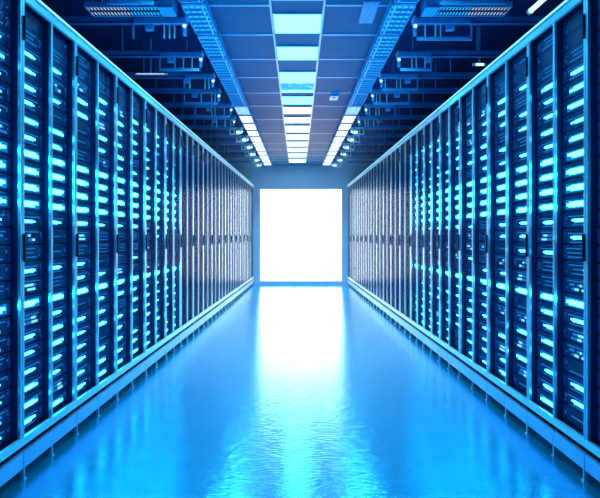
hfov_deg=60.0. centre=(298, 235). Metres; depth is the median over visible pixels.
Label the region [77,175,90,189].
server
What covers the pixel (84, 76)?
server
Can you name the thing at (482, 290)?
server
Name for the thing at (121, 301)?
server
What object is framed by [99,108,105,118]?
light
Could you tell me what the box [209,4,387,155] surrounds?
trim
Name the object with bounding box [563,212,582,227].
server
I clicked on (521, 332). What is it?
light
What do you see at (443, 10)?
diffuser
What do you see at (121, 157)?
server
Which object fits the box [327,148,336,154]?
light
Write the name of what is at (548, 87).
light
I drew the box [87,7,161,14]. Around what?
diffuser
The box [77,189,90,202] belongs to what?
server
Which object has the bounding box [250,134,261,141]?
light
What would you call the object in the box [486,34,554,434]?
rack
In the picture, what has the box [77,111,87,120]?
light
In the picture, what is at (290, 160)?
recessed light
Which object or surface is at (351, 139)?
ceiling beam
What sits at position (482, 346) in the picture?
server
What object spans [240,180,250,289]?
rack
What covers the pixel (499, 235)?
server
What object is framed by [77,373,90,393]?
server
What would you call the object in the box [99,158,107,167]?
light
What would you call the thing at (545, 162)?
light
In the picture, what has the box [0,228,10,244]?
server
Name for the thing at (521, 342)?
light
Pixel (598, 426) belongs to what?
server
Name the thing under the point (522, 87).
light
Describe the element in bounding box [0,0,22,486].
rack
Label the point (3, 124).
light
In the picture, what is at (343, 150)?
ceiling beam
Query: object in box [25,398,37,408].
light
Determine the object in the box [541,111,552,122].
light
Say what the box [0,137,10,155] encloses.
server
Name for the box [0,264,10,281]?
server
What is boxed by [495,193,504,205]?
server
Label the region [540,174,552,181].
light
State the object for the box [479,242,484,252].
server
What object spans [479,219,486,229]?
server
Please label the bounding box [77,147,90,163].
server
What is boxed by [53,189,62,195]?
light
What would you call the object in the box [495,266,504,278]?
server
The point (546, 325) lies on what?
light
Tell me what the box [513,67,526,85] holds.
server
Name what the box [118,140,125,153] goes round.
server
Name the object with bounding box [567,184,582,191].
light
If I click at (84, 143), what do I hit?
server
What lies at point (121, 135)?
server
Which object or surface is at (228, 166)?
rack
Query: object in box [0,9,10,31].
server
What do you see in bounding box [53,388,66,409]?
server
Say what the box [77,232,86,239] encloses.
light
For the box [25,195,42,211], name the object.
server
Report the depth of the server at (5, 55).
2.57 m
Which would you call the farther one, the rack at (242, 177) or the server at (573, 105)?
the rack at (242, 177)
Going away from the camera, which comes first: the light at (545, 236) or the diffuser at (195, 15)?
the light at (545, 236)
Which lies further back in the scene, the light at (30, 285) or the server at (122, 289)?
the server at (122, 289)
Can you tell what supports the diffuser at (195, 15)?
attached to the cable tray at (200, 16)
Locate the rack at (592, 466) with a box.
[585,0,599,481]
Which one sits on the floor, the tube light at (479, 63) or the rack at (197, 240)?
the rack at (197, 240)
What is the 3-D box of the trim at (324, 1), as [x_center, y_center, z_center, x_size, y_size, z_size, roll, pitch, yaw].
[-0.018,-1.756,5.775,0.461,0.016,13.550,0,0,0]
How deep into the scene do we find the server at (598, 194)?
2.58 m
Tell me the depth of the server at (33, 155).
2.83 m
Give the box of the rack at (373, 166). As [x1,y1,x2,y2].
[370,161,385,308]
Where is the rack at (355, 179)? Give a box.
[353,177,364,292]
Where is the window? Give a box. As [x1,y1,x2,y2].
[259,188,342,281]
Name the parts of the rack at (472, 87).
post, plinth panel, rail, rail, post, plinth panel, handle, door handle, post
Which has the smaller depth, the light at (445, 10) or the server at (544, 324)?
the server at (544, 324)
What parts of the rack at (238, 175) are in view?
post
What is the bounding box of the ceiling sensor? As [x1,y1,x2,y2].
[329,94,338,99]
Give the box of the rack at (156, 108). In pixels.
[127,93,166,375]
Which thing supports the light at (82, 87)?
attached to the server at (83, 89)
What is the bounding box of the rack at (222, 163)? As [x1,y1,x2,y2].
[209,156,225,313]
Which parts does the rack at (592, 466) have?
post, plinth panel, rail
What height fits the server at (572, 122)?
0.083 m
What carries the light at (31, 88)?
attached to the server at (32, 89)
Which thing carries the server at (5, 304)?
in the rack at (14, 465)
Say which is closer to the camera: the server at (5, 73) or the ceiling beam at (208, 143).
the server at (5, 73)
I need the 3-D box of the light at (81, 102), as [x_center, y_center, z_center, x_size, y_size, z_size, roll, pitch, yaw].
[-1.428,-0.874,3.382,0.011,0.030,0.244,0,0,0]
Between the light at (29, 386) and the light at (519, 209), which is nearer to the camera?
the light at (29, 386)
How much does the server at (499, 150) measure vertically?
0.083 m
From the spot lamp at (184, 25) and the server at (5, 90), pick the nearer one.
the server at (5, 90)
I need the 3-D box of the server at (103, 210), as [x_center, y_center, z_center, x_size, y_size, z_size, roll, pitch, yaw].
[-1.769,-0.173,3.741,0.706,0.083,0.299,0,0,1]
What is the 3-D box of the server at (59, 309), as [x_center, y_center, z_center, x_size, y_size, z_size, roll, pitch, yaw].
[-1.786,0.449,3.086,0.706,0.083,0.260,0,0,1]
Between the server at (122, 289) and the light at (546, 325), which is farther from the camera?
the server at (122, 289)
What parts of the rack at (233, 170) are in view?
post, post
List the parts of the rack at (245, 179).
post, post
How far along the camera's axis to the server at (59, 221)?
3.13 m
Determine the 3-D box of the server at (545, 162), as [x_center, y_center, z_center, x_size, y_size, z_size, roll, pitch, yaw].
[1.827,-0.440,3.088,0.706,0.083,0.275,0,0,-1]
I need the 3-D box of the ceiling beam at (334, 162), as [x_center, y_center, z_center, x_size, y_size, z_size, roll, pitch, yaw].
[1.839,-1.795,11.888,2.161,0.470,0.084,0,0,0]
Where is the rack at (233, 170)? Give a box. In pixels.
[222,167,236,303]
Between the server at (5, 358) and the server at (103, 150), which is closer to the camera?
the server at (5, 358)
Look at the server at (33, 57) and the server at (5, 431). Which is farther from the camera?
the server at (33, 57)
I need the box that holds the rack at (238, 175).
[228,171,240,299]
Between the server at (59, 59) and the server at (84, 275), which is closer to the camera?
the server at (59, 59)
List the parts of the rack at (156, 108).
door handle, plinth panel, rail, post, rail, plinth panel, post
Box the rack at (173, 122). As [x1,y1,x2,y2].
[150,110,181,358]
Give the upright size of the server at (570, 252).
0.083 m
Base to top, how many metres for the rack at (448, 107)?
2.502 m
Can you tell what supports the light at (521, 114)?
attached to the server at (520, 116)
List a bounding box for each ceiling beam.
[59,0,188,38]
[99,26,203,70]
[107,0,153,4]
[124,43,214,89]
[142,61,220,103]
[159,79,232,116]
[174,93,234,127]
[185,108,242,134]
[195,118,247,142]
[205,124,252,149]
[213,133,254,156]
[220,140,258,161]
[227,147,260,166]
[332,150,374,166]
[337,140,381,161]
[341,133,388,156]
[343,124,397,149]
[348,116,406,142]
[352,108,417,134]
[358,94,428,127]
[365,80,444,115]
[372,61,460,103]
[379,43,479,90]
[396,26,505,70]
[411,0,545,40]
[439,0,505,4]
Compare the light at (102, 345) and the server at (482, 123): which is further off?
the server at (482, 123)
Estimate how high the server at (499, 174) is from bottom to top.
0.083 m
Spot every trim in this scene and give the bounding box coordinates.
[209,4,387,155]
[269,0,325,161]
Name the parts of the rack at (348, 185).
post, post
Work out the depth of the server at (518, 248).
3.47 m
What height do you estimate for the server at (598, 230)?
0.083 m
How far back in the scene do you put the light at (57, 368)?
3.10 m
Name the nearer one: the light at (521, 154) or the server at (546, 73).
the server at (546, 73)
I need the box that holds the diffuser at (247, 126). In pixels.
[244,124,255,129]
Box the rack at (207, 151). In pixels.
[191,142,212,326]
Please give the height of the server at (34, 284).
0.083 m
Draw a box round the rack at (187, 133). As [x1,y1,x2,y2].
[166,123,193,345]
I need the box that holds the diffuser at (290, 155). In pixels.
[289,154,305,156]
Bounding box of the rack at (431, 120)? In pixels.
[422,109,455,360]
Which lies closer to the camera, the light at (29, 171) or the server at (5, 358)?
the server at (5, 358)
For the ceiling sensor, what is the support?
attached to the ceiling
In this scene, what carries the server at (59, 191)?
in the rack at (37, 438)
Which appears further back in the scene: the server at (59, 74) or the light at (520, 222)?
the light at (520, 222)
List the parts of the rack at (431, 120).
post, plinth panel, rail, rail, post, plinth panel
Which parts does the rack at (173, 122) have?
post, plinth panel, post, rail, rail, plinth panel, post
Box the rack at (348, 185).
[347,183,355,287]
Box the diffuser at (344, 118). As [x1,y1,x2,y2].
[342,116,355,121]
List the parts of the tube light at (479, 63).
hanger rod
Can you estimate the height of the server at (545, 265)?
0.083 m
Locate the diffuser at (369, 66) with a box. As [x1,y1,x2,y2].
[364,61,383,72]
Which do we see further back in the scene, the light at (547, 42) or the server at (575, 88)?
the light at (547, 42)
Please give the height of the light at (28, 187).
0.036 m
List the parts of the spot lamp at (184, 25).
arm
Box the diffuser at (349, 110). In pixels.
[346,107,360,113]
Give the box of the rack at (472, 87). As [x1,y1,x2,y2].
[458,68,509,400]
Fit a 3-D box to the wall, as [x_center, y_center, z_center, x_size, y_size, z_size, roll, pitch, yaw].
[0.000,-0.410,13.150,6.000,3.300,0.200,0,0,0]
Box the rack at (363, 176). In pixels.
[361,171,373,297]
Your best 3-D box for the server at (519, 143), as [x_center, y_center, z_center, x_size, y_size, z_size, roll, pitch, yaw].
[1.821,-0.618,3.418,0.704,0.083,0.290,0,0,-1]
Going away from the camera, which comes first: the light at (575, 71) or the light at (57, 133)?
the light at (575, 71)
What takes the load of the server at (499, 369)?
in the rack at (516, 403)
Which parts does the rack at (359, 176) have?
post, post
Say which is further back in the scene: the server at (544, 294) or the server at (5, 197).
the server at (544, 294)
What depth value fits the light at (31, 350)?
2.80 m
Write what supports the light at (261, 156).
attached to the ceiling
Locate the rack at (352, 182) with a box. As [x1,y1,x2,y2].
[350,181,360,288]
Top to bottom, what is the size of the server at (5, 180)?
0.083 m
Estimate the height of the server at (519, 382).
0.083 m
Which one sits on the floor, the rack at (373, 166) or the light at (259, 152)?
the rack at (373, 166)
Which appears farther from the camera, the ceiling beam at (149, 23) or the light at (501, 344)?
the ceiling beam at (149, 23)
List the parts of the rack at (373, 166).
post, post, post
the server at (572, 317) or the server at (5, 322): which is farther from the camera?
the server at (572, 317)
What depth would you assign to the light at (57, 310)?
3.10 m
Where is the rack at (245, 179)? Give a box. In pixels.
[237,178,247,291]
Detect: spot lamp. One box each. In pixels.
[182,15,188,27]
[411,15,417,27]
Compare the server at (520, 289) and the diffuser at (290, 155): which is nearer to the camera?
the server at (520, 289)
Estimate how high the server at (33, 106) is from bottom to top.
0.083 m
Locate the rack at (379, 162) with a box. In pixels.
[376,156,393,314]
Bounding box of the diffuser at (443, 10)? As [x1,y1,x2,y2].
[437,7,507,14]
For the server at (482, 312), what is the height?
0.083 m
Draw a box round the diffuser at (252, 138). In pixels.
[250,137,260,140]
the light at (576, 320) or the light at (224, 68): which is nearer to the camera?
the light at (576, 320)
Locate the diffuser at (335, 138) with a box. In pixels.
[334,137,344,140]
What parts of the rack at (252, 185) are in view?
post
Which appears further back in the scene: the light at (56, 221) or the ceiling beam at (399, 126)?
the ceiling beam at (399, 126)
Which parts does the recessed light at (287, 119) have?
frame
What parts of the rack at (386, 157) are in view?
post, post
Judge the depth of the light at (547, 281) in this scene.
3.10 m
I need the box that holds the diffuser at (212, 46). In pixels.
[200,37,224,55]
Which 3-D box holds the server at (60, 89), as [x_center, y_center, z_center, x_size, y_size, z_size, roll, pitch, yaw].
[-1.787,-0.884,3.086,0.704,0.083,0.260,0,0,1]
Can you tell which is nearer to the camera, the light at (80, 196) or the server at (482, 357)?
the light at (80, 196)
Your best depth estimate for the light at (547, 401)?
3.09 m
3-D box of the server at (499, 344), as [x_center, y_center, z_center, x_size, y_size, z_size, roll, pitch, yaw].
[1.815,0.804,3.737,0.704,0.083,0.290,0,0,-1]
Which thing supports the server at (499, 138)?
in the rack at (516, 403)
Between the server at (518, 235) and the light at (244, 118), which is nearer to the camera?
the server at (518, 235)
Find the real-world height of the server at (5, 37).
0.083 m
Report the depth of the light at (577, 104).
2.78 m
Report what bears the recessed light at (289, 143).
in the ceiling
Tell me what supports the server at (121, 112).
in the rack at (123, 378)
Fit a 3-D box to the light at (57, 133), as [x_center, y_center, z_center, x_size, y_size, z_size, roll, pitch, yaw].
[-1.435,-0.608,3.056,0.009,0.030,0.209,0,0,0]
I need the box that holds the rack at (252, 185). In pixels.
[244,183,253,287]
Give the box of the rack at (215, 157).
[201,150,219,319]
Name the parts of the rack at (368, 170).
post, post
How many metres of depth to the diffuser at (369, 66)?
5.18 m
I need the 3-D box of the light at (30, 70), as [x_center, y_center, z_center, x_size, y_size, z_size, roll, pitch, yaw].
[-1.445,-0.881,2.768,0.004,0.042,0.210,0,0,1]
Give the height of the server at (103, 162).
0.083 m
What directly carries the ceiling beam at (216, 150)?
attached to the ceiling
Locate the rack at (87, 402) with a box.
[49,33,117,434]
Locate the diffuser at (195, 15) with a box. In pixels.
[184,6,214,30]
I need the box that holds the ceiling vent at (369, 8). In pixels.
[358,0,379,22]
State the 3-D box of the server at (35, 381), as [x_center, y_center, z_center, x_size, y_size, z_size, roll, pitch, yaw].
[-1.793,0.804,2.798,0.706,0.083,0.260,0,0,1]
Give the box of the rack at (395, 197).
[390,142,411,327]
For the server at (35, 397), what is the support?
in the rack at (37, 438)
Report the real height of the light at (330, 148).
0.094 m
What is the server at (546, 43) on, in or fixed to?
in the rack at (566, 437)
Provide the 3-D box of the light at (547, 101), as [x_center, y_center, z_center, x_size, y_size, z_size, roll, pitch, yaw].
[1.479,-0.792,3.057,0.004,0.052,0.220,0,0,-1]
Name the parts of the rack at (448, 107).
post, plinth panel, rail, rail, post, plinth panel, door handle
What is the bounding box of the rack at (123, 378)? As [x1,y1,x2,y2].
[95,68,146,400]
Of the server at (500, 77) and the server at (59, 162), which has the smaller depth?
the server at (59, 162)
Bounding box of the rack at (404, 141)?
[399,133,423,336]
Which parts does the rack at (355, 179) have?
post, post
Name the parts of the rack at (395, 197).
post, plinth panel, rail, post, post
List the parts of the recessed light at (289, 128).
frame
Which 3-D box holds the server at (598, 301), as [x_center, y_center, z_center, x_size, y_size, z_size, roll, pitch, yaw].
[1.840,0.360,2.462,0.706,0.083,0.274,0,0,-1]
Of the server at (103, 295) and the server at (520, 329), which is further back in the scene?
the server at (103, 295)
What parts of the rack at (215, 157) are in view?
post, post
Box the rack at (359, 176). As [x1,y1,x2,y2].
[357,174,368,295]
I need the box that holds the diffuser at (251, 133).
[247,131,258,135]
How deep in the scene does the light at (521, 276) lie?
3.43 m
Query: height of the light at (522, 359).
0.030 m
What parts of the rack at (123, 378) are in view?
post, handle, door handle, plinth panel, rail, post, rail, plinth panel, post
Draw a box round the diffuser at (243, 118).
[240,116,252,121]
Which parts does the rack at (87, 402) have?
post, handle, door handle, plinth panel, rail, rail, post, plinth panel, post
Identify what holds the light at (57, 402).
attached to the server at (60, 397)
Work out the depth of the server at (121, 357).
4.14 m
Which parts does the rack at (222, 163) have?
post, post, post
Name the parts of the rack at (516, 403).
post, plinth panel, rail, post, rail, plinth panel, handle, door handle, post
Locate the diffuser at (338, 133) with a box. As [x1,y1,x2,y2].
[336,131,347,135]
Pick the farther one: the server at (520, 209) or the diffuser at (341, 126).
the diffuser at (341, 126)
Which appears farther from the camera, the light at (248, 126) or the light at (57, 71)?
the light at (248, 126)
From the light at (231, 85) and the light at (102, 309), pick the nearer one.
the light at (102, 309)
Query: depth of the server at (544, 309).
3.12 m
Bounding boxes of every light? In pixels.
[0,121,6,133]
[25,48,38,60]
[25,65,37,75]
[25,82,37,96]
[25,97,37,110]
[25,117,37,127]
[25,132,37,144]
[25,150,37,159]
[25,167,37,175]
[25,184,37,191]
[25,201,37,206]
[25,216,38,223]
[25,231,38,240]
[25,265,37,275]
[25,280,37,290]
[25,299,37,306]
[25,312,37,324]
[25,329,37,342]
[25,344,37,358]
[25,361,38,375]
[25,382,37,392]
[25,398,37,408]
[25,410,37,426]
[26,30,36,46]
[53,66,62,78]
[53,80,63,92]
[53,96,62,107]
[53,129,63,137]
[53,144,61,151]
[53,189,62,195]
[53,204,63,210]
[53,218,62,224]
[53,263,62,271]
[53,294,62,299]
[53,306,62,317]
[53,324,62,329]
[53,338,62,346]
[53,350,62,363]
[53,364,62,376]
[53,378,62,391]
[53,398,62,406]
[77,81,87,92]
[77,97,87,107]
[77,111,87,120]
[77,166,87,173]
[77,180,87,186]
[77,193,86,199]
[77,222,87,226]
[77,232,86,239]
[77,259,86,267]
[77,273,85,281]
[77,288,86,293]
[77,313,86,323]
[77,326,87,335]
[77,339,86,349]
[77,352,86,364]
[77,364,86,377]
[77,378,86,391]
[84,0,163,16]
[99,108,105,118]
[99,120,106,129]
[99,146,106,155]
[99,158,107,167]
[99,197,106,202]
[99,283,106,289]
[99,306,106,315]
[99,342,106,352]
[134,39,166,74]
[178,0,203,2]
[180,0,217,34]
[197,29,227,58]
[209,54,235,77]
[219,74,241,93]
[227,89,246,105]
[234,101,250,114]
[239,111,253,122]
[243,119,256,129]
[246,126,259,135]
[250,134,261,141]
[252,139,263,146]
[255,144,265,150]
[257,149,267,154]
[259,154,268,158]
[261,157,270,161]
[271,0,323,0]
[273,13,321,33]
[276,46,318,59]
[279,71,315,82]
[280,83,313,92]
[282,96,312,103]
[283,107,311,113]
[284,117,310,122]
[285,125,309,131]
[286,134,308,139]
[287,141,307,145]
[288,148,306,151]
[288,153,306,156]
[289,159,305,162]
[325,153,334,158]
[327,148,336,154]
[329,144,339,150]
[331,139,341,146]
[333,134,344,141]
[335,126,348,135]
[338,119,351,129]
[341,112,356,122]
[344,103,361,114]
[348,88,367,105]
[354,74,376,93]
[360,53,386,77]
[369,28,399,58]
[379,0,416,34]
[393,0,418,2]
[435,1,512,16]
[472,26,486,65]
[497,284,504,289]
[498,341,504,351]
[516,193,526,199]
[516,288,526,294]
[516,311,526,322]
[517,82,526,93]
[517,109,526,120]
[517,124,526,131]
[517,150,526,160]
[517,166,526,171]
[517,207,526,212]
[517,219,526,226]
[517,272,526,280]
[517,329,526,335]
[517,338,526,349]
[517,355,526,363]
[517,364,526,377]
[526,0,545,14]
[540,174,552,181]
[540,189,552,196]
[541,83,552,92]
[541,95,552,107]
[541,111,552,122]
[541,129,552,137]
[541,141,552,152]
[541,158,552,166]
[541,218,552,226]
[541,232,552,240]
[541,248,552,256]
[541,294,552,301]
[541,309,552,315]
[541,320,552,332]
[541,339,552,346]
[541,353,552,360]
[541,363,552,377]
[541,379,552,393]
[541,397,552,406]
[542,34,552,49]
[542,64,552,79]
[542,276,552,286]
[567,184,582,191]
[567,201,582,208]
[567,280,582,291]
[567,344,582,359]
[568,63,582,79]
[568,99,582,109]
[568,114,582,124]
[568,150,582,157]
[568,215,582,224]
[568,233,582,242]
[568,314,582,327]
[568,328,582,342]
[568,378,582,394]
[568,394,582,411]
[569,133,582,143]
[569,264,582,274]
[570,45,582,61]
[570,82,582,93]
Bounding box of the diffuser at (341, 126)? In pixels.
[339,124,350,129]
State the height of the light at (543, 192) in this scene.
0.036 m
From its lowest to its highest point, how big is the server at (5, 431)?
0.083 m
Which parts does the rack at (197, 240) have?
post, plinth panel, post, rail, rail, plinth panel, post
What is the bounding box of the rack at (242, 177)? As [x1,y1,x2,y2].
[232,174,244,295]
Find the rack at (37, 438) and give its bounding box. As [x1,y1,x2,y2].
[0,0,77,479]
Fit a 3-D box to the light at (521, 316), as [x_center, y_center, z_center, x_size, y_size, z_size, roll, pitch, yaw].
[1.472,0.536,3.392,0.009,0.052,0.244,0,0,0]
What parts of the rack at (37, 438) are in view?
post, handle, door handle, plinth panel, rail, rail, post, plinth panel, post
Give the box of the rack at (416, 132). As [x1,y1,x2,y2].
[409,122,437,347]
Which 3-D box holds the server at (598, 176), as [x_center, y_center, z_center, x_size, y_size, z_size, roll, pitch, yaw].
[1.840,-0.262,2.462,0.706,0.083,0.274,0,0,-1]
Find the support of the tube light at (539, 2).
hanging from the ceiling
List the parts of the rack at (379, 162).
post, post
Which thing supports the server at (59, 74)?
in the rack at (37, 438)
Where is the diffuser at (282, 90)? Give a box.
[282,90,312,91]
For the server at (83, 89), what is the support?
in the rack at (87, 402)
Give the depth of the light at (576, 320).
2.79 m
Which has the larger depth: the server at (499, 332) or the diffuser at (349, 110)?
the diffuser at (349, 110)
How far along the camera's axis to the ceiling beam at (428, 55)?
4.80 m
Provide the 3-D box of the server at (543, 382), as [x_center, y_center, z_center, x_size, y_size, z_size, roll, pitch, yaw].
[1.827,0.893,3.088,0.706,0.083,0.275,0,0,-1]
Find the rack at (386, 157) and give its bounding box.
[382,149,401,320]
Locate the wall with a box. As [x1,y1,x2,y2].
[223,155,378,284]
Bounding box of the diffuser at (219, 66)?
[212,61,232,72]
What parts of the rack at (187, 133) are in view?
plinth panel, post, rail, rail, plinth panel, post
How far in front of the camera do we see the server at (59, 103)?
3.12 m
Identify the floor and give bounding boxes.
[0,285,599,497]
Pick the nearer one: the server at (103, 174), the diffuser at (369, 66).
the server at (103, 174)
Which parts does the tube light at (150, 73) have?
hanger rod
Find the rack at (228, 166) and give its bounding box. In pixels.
[216,161,231,308]
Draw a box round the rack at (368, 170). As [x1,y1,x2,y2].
[365,166,379,301]
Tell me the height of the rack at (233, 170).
2.502 m
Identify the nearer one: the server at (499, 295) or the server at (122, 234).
the server at (499, 295)
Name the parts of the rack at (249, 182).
post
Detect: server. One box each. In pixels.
[0,0,10,14]
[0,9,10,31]
[0,27,10,49]
[0,45,10,67]
[0,64,10,84]
[0,82,10,102]
[0,100,10,120]
[0,118,10,138]
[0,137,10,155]
[0,155,10,173]
[0,173,10,191]
[0,191,10,208]
[0,210,10,226]
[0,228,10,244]
[0,246,10,262]
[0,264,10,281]
[0,281,10,299]
[0,299,10,317]
[0,317,10,335]
[0,334,10,354]
[0,352,10,372]
[0,370,10,390]
[0,387,10,408]
[0,405,10,427]
[0,423,10,445]
[25,10,42,37]
[25,28,42,53]
[25,44,42,69]
[25,61,42,84]
[25,77,42,100]
[25,94,42,116]
[25,111,42,132]
[25,128,42,148]
[25,145,42,164]
[25,161,42,179]
[25,178,42,195]
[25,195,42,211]
[25,212,42,227]
[25,229,42,243]
[25,261,42,277]
[25,276,42,294]
[25,292,42,310]
[25,308,42,327]
[25,324,42,344]
[25,340,42,361]
[25,356,42,378]
[25,371,42,394]
[25,387,42,411]
[25,403,42,428]
[27,245,42,260]
[53,32,66,55]
[53,47,66,69]
[53,63,66,84]
[53,78,66,98]
[53,93,66,112]
[53,108,66,127]
[53,123,66,141]
[53,138,66,156]
[53,154,66,170]
[53,169,66,184]
[53,184,66,199]
[53,199,66,213]
[53,214,66,228]
[53,229,66,242]
[53,244,66,258]
[53,258,66,273]
[53,273,66,288]
[53,287,66,303]
[53,302,66,318]
[53,316,66,333]
[53,330,66,348]
[53,345,66,364]
[53,359,66,379]
[53,374,66,394]
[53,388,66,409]
[77,51,90,72]
[77,66,90,85]
[77,79,90,98]
[77,92,90,111]
[77,106,90,124]
[77,120,90,137]
[77,134,90,150]
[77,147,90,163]
[77,161,90,176]
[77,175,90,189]
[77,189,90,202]
[77,202,90,215]
[77,216,90,228]
[77,230,90,242]
[77,256,90,269]
[77,269,90,283]
[77,282,90,297]
[77,295,90,310]
[77,308,90,324]
[77,321,90,338]
[77,334,90,352]
[77,347,90,365]
[77,360,90,379]
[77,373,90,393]
[79,243,90,255]
[99,68,108,86]
[99,81,108,98]
[99,93,108,110]
[99,106,108,122]
[99,118,108,134]
[99,131,108,146]
[99,143,108,157]
[99,156,108,169]
[99,168,108,181]
[99,181,108,193]
[99,193,108,205]
[99,205,108,217]
[99,218,108,229]
[99,230,108,241]
[99,243,108,253]
[99,254,108,266]
[99,266,108,278]
[99,278,108,291]
[99,290,108,303]
[99,302,108,316]
[99,314,108,328]
[99,326,108,341]
[99,338,108,353]
[99,350,108,366]
[99,362,108,378]
[118,83,125,98]
[118,95,125,109]
[118,106,125,120]
[118,117,125,131]
[118,129,125,142]
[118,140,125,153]
[118,151,125,164]
[118,163,125,175]
[118,174,125,186]
[118,186,125,197]
[118,197,125,207]
[118,208,125,218]
[118,220,125,229]
[118,231,125,240]
[118,253,125,263]
[118,264,125,274]
[118,275,125,286]
[118,286,125,297]
[118,297,125,308]
[118,307,125,320]
[118,318,125,331]
[118,329,125,343]
[118,340,125,354]
[118,351,125,365]
[119,242,125,252]
[479,82,486,97]
[479,95,486,108]
[479,105,486,119]
[479,117,486,130]
[479,128,486,141]
[479,140,486,152]
[479,151,486,163]
[479,162,486,174]
[479,174,486,185]
[479,185,486,196]
[479,197,486,207]
[479,208,486,218]
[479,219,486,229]
[479,231,486,240]
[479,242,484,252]
[479,253,486,263]
[479,264,486,275]
[479,275,486,286]
[479,286,486,298]
[479,297,486,309]
[479,308,486,320]
[479,319,486,332]
[479,330,486,343]
[479,341,486,355]
[479,352,486,366]
[495,69,504,86]
[495,81,504,98]
[495,93,504,110]
[495,106,504,122]
[495,118,504,133]
[495,131,504,145]
[495,143,504,157]
[495,156,504,169]
[495,168,504,181]
[495,181,504,193]
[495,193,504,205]
[495,206,504,217]
[495,218,504,229]
[495,230,504,241]
[495,243,504,253]
[495,254,504,266]
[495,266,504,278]
[495,278,504,291]
[495,290,504,303]
[495,302,504,316]
[495,314,504,328]
[495,326,504,341]
[495,338,504,353]
[495,350,504,365]
[495,362,504,378]
[513,52,526,72]
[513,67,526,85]
[513,79,526,98]
[513,93,526,111]
[513,106,526,124]
[513,120,526,137]
[513,134,526,150]
[513,148,526,163]
[513,161,526,176]
[513,175,526,189]
[513,189,526,202]
[513,202,526,215]
[513,216,526,228]
[513,230,526,242]
[513,243,524,255]
[513,256,526,269]
[513,269,526,283]
[513,282,526,297]
[513,295,526,310]
[513,308,526,324]
[513,321,526,338]
[513,334,526,351]
[513,347,526,365]
[513,360,526,379]
[513,373,526,392]
[537,32,552,55]
[537,47,552,70]
[537,62,552,84]
[537,77,552,98]
[537,92,552,113]
[537,108,552,127]
[537,123,552,142]
[537,138,552,156]
[537,153,552,170]
[537,168,552,185]
[537,184,552,199]
[537,199,552,213]
[537,214,552,228]
[537,229,552,242]
[537,244,552,258]
[537,258,552,273]
[537,273,552,288]
[537,287,552,303]
[537,301,552,318]
[537,316,552,334]
[537,330,552,349]
[537,344,552,364]
[537,359,552,379]
[537,373,552,394]
[537,388,552,410]
[563,8,582,37]
[563,26,582,53]
[563,42,582,68]
[563,59,582,84]
[563,76,582,100]
[563,93,582,116]
[563,110,582,132]
[563,127,582,148]
[563,144,582,164]
[563,161,582,179]
[563,178,582,195]
[563,195,582,211]
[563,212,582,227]
[563,229,582,243]
[563,245,580,260]
[563,261,582,277]
[563,277,582,294]
[563,292,582,311]
[563,308,582,328]
[563,324,582,345]
[563,340,582,362]
[563,356,582,379]
[563,372,582,396]
[563,388,582,413]
[563,403,582,430]
[597,0,599,12]
[597,13,599,30]
[597,31,599,48]
[597,49,599,65]
[597,67,599,83]
[597,85,599,101]
[597,103,599,119]
[597,121,599,137]
[597,139,599,155]
[597,157,599,172]
[597,174,599,190]
[597,192,599,208]
[597,210,599,226]
[597,228,599,244]
[597,246,599,262]
[597,264,599,280]
[597,282,599,298]
[597,299,599,315]
[597,317,599,333]
[597,335,599,351]
[597,353,599,369]
[597,371,599,387]
[597,389,599,405]
[597,406,599,423]
[597,424,599,441]
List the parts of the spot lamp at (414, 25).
arm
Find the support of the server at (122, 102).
in the rack at (123, 378)
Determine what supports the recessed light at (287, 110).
in the ceiling
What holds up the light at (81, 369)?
attached to the server at (83, 369)
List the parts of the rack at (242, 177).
post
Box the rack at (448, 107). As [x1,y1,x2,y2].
[438,92,477,377]
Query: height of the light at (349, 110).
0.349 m
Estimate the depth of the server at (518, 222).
3.46 m
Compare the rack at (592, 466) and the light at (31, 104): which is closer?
the rack at (592, 466)
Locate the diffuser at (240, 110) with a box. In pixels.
[235,107,249,113]
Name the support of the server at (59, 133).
in the rack at (37, 438)
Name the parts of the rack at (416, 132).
post, plinth panel, rail, rail, post, plinth panel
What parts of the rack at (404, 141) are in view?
post, plinth panel, rail, rail, post, plinth panel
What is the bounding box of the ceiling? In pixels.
[41,0,564,164]
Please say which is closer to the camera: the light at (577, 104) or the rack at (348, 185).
the light at (577, 104)
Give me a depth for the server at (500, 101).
3.78 m
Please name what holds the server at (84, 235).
in the rack at (87, 402)
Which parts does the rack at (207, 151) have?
post, post, post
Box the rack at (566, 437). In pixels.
[526,0,599,481]
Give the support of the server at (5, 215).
in the rack at (14, 465)
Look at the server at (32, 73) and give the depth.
2.83 m
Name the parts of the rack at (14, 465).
plinth panel, rail, post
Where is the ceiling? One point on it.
(229, 19)
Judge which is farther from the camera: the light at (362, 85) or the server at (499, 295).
the light at (362, 85)
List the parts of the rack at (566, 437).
post, plinth panel, rail, post, rail, plinth panel, door handle, handle, post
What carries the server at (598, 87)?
in the rack at (592, 466)
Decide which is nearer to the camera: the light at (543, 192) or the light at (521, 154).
the light at (543, 192)
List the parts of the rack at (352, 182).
post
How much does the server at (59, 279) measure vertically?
0.083 m
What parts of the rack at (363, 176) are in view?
post, post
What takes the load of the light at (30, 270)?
attached to the server at (32, 268)
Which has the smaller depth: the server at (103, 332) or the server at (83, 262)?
the server at (83, 262)
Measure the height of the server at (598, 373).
0.083 m
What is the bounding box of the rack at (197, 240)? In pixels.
[180,134,203,335]
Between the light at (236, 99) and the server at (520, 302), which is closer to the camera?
the server at (520, 302)
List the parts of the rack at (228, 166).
post, post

